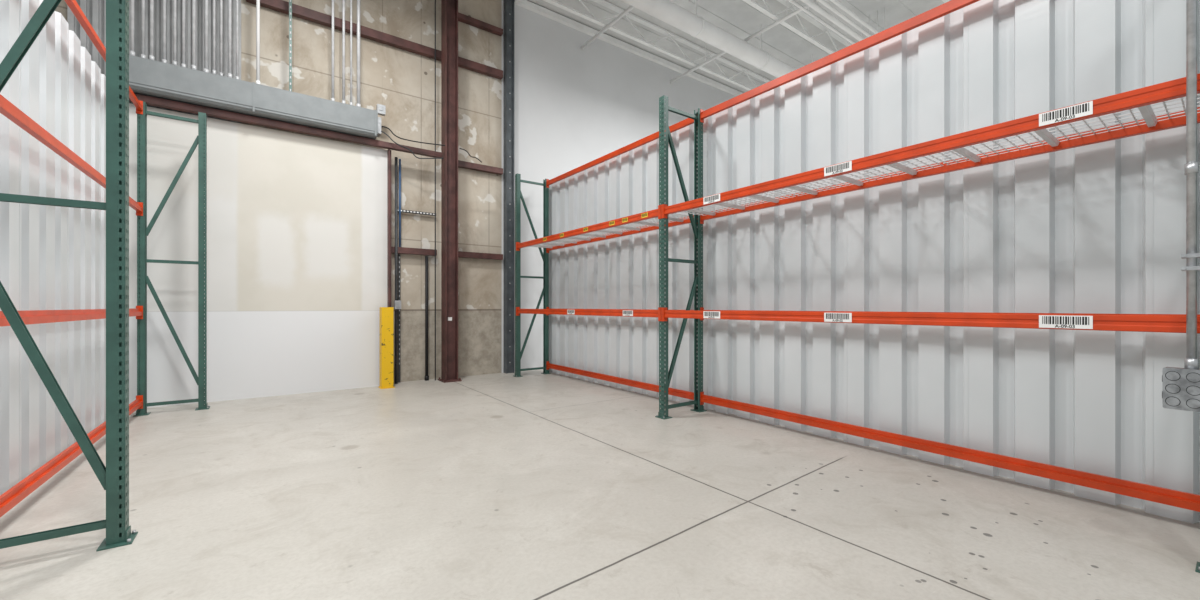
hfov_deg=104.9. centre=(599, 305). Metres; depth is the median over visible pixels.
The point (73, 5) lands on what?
beam
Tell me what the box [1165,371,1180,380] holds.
socket
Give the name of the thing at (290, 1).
channel
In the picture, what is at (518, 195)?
frame
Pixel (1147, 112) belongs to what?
deck
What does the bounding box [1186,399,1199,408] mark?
socket
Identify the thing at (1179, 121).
beam
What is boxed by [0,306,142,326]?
beam
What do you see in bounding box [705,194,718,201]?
print
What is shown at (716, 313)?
print
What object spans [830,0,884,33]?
ceiling pipe
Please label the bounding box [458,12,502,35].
beam
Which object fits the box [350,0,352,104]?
conduit
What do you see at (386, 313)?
bollard
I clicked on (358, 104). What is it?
conduit
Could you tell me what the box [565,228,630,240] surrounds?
deck
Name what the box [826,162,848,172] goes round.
print
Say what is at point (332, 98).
conduit
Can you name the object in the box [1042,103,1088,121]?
print
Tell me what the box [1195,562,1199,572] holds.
frame
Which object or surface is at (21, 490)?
beam
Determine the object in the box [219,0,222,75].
conduit
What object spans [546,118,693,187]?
beam
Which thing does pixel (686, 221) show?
beam
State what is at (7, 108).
beam
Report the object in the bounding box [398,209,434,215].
channel
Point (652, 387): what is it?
beam
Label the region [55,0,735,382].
wall
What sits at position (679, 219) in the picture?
deck
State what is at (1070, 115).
print
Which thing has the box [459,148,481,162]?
cable
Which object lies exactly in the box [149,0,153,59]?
conduit
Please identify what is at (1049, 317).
print
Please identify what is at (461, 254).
beam
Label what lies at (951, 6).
beam
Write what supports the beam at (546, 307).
attached to the frame at (518, 195)
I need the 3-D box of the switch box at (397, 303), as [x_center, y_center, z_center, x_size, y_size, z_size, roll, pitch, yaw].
[-3.289,-0.020,7.493,0.100,0.140,0.055,0,0,-36]
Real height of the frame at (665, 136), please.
3.649 m
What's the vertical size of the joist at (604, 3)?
0.460 m
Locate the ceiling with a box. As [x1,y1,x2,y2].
[527,0,943,92]
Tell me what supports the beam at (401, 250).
attached to the wall at (403, 81)
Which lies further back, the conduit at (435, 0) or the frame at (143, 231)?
the conduit at (435, 0)
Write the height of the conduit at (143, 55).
2.948 m
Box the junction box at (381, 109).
[376,104,385,115]
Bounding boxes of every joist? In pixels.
[543,0,770,90]
[743,0,851,53]
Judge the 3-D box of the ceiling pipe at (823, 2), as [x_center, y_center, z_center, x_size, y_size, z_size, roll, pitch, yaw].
[5.932,-5.644,9.559,10.800,0.647,0.060,0,0,-36]
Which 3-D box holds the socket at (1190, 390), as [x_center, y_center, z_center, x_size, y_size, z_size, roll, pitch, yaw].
[2.772,0.395,2.152,0.004,0.047,0.047,0,0,-36]
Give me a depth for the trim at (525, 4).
10.31 m
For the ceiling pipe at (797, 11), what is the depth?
9.34 m
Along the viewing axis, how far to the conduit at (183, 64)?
5.85 m
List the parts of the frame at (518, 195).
post, post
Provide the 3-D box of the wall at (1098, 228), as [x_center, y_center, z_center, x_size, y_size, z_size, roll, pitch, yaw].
[2.282,-0.550,4.385,0.072,3.640,11.450,0,0,-36]
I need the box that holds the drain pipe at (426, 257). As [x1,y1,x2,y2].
[425,256,428,380]
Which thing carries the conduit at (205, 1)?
attached to the electrical wireway
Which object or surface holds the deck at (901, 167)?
on the beam at (1173, 89)
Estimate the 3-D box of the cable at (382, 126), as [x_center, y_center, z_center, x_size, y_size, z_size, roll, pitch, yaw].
[-2.974,-2.713,7.387,0.954,0.173,0.053,0,0,-30]
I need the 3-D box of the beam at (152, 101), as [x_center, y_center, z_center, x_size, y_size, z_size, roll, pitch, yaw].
[-4.416,-2.540,6.543,4.280,0.080,0.100,0,0,-36]
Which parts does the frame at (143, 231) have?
post, foot plate, post, foot plate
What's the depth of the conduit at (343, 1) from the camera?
6.89 m
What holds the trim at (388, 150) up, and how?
attached to the wall at (403, 81)
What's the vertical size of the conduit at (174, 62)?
2.948 m
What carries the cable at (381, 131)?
attached to the electrical wireway
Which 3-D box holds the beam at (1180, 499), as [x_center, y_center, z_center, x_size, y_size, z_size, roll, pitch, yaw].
[2.317,1.115,4.066,0.063,0.155,3.782,0,0,-36]
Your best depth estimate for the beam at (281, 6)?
7.36 m
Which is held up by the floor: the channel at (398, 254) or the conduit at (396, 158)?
the conduit at (396, 158)
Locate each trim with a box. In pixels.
[387,149,390,306]
[514,0,742,95]
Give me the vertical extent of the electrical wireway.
0.391 m
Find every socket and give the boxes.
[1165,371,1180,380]
[1165,384,1180,393]
[1165,396,1180,405]
[1186,372,1199,382]
[1186,386,1199,395]
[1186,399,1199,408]
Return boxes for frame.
[0,0,137,551]
[133,102,209,416]
[513,173,550,376]
[655,95,706,418]
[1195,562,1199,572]
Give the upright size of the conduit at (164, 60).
2.948 m
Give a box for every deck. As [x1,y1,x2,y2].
[529,238,583,247]
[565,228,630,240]
[612,213,689,230]
[682,190,795,215]
[776,156,943,195]
[928,93,1199,164]
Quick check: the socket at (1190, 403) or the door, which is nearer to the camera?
the socket at (1190, 403)
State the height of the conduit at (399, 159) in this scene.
1.460 m
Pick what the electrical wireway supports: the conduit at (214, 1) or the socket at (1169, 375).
the conduit at (214, 1)
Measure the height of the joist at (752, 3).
0.460 m
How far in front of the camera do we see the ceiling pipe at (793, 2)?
8.63 m
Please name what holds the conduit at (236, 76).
on the electrical wireway
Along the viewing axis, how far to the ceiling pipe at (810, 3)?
8.58 m
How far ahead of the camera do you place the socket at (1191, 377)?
2.15 m
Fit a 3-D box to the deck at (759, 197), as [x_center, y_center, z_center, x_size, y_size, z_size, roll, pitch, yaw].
[1.350,-1.075,4.885,0.590,0.038,1.210,0,0,-36]
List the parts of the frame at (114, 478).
foot plate, post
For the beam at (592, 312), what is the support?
attached to the frame at (518, 195)
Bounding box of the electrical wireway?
[129,55,380,139]
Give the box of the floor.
[0,369,1199,599]
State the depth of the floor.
2.82 m
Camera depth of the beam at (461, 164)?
8.40 m
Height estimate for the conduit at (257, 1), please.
2.948 m
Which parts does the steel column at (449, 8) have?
plate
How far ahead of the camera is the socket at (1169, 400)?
2.20 m
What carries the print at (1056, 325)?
attached to the beam at (1134, 323)
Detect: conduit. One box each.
[129,0,134,55]
[141,0,145,57]
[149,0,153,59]
[162,0,166,62]
[172,0,176,64]
[181,0,185,66]
[191,0,195,69]
[204,0,208,72]
[212,0,215,73]
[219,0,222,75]
[228,0,231,77]
[235,0,238,78]
[256,0,260,83]
[331,0,334,100]
[342,0,344,102]
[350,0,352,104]
[356,0,360,106]
[395,157,397,383]
[399,159,400,246]
[435,0,435,379]
[1162,0,1199,411]
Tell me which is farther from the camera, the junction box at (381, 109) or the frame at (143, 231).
the junction box at (381, 109)
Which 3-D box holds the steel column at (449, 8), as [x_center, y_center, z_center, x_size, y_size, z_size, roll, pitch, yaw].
[-2.557,-2.330,7.845,0.300,7.200,0.340,0,0,-36]
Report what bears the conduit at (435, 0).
attached to the steel column at (449, 8)
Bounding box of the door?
[129,103,386,407]
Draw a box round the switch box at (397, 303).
[394,300,400,308]
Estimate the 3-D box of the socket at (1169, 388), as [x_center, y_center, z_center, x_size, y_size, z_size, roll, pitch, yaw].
[2.736,0.395,2.202,0.004,0.047,0.047,0,0,-36]
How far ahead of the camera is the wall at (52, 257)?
3.52 m
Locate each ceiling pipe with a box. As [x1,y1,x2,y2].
[670,0,818,82]
[787,0,861,43]
[801,0,869,40]
[817,0,877,36]
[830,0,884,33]
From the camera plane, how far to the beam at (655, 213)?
6.29 m
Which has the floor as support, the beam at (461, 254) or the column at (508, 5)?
the column at (508, 5)
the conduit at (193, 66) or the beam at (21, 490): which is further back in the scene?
the conduit at (193, 66)
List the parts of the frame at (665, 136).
post, foot plate, post, foot plate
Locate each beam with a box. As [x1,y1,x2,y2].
[0,94,142,215]
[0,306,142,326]
[0,395,142,516]
[65,0,142,113]
[129,93,441,157]
[246,0,502,79]
[391,246,436,255]
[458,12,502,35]
[458,160,502,174]
[458,251,502,259]
[516,205,660,250]
[516,307,660,320]
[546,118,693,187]
[546,215,693,252]
[546,307,693,314]
[546,361,693,399]
[661,73,1199,217]
[661,307,1199,332]
[700,0,979,122]
[700,107,1199,223]
[700,307,1199,319]
[700,392,1199,511]
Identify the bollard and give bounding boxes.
[378,307,394,388]
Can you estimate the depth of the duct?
8.74 m
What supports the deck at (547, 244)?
on the beam at (686, 221)
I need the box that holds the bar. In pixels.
[581,6,633,49]
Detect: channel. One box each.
[289,0,291,90]
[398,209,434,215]
[398,254,399,382]
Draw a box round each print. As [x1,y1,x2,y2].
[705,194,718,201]
[705,312,718,315]
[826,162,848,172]
[826,313,848,318]
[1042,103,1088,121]
[1042,316,1088,324]
[1055,115,1074,121]
[1055,325,1074,327]
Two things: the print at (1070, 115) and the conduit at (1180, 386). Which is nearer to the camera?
the conduit at (1180, 386)
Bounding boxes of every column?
[438,0,461,382]
[503,0,513,373]
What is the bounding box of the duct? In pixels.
[621,0,812,77]
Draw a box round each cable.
[381,131,443,158]
[382,126,444,145]
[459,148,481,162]
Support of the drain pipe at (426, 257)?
attached to the wall at (403, 81)
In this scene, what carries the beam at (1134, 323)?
attached to the frame at (1197, 569)
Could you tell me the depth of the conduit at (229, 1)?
6.09 m
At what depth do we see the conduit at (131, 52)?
5.55 m
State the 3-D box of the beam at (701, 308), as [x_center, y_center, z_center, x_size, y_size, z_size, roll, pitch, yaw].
[2.317,0.095,4.066,0.063,0.155,3.782,0,0,-36]
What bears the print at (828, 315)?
attached to the beam at (1134, 323)
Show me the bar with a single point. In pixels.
(629, 8)
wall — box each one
[0,0,105,494]
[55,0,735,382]
[67,0,240,122]
[549,0,1199,523]
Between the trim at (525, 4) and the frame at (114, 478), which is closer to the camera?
the frame at (114, 478)
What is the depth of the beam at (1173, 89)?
2.91 m
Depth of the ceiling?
9.79 m
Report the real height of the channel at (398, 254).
2.130 m

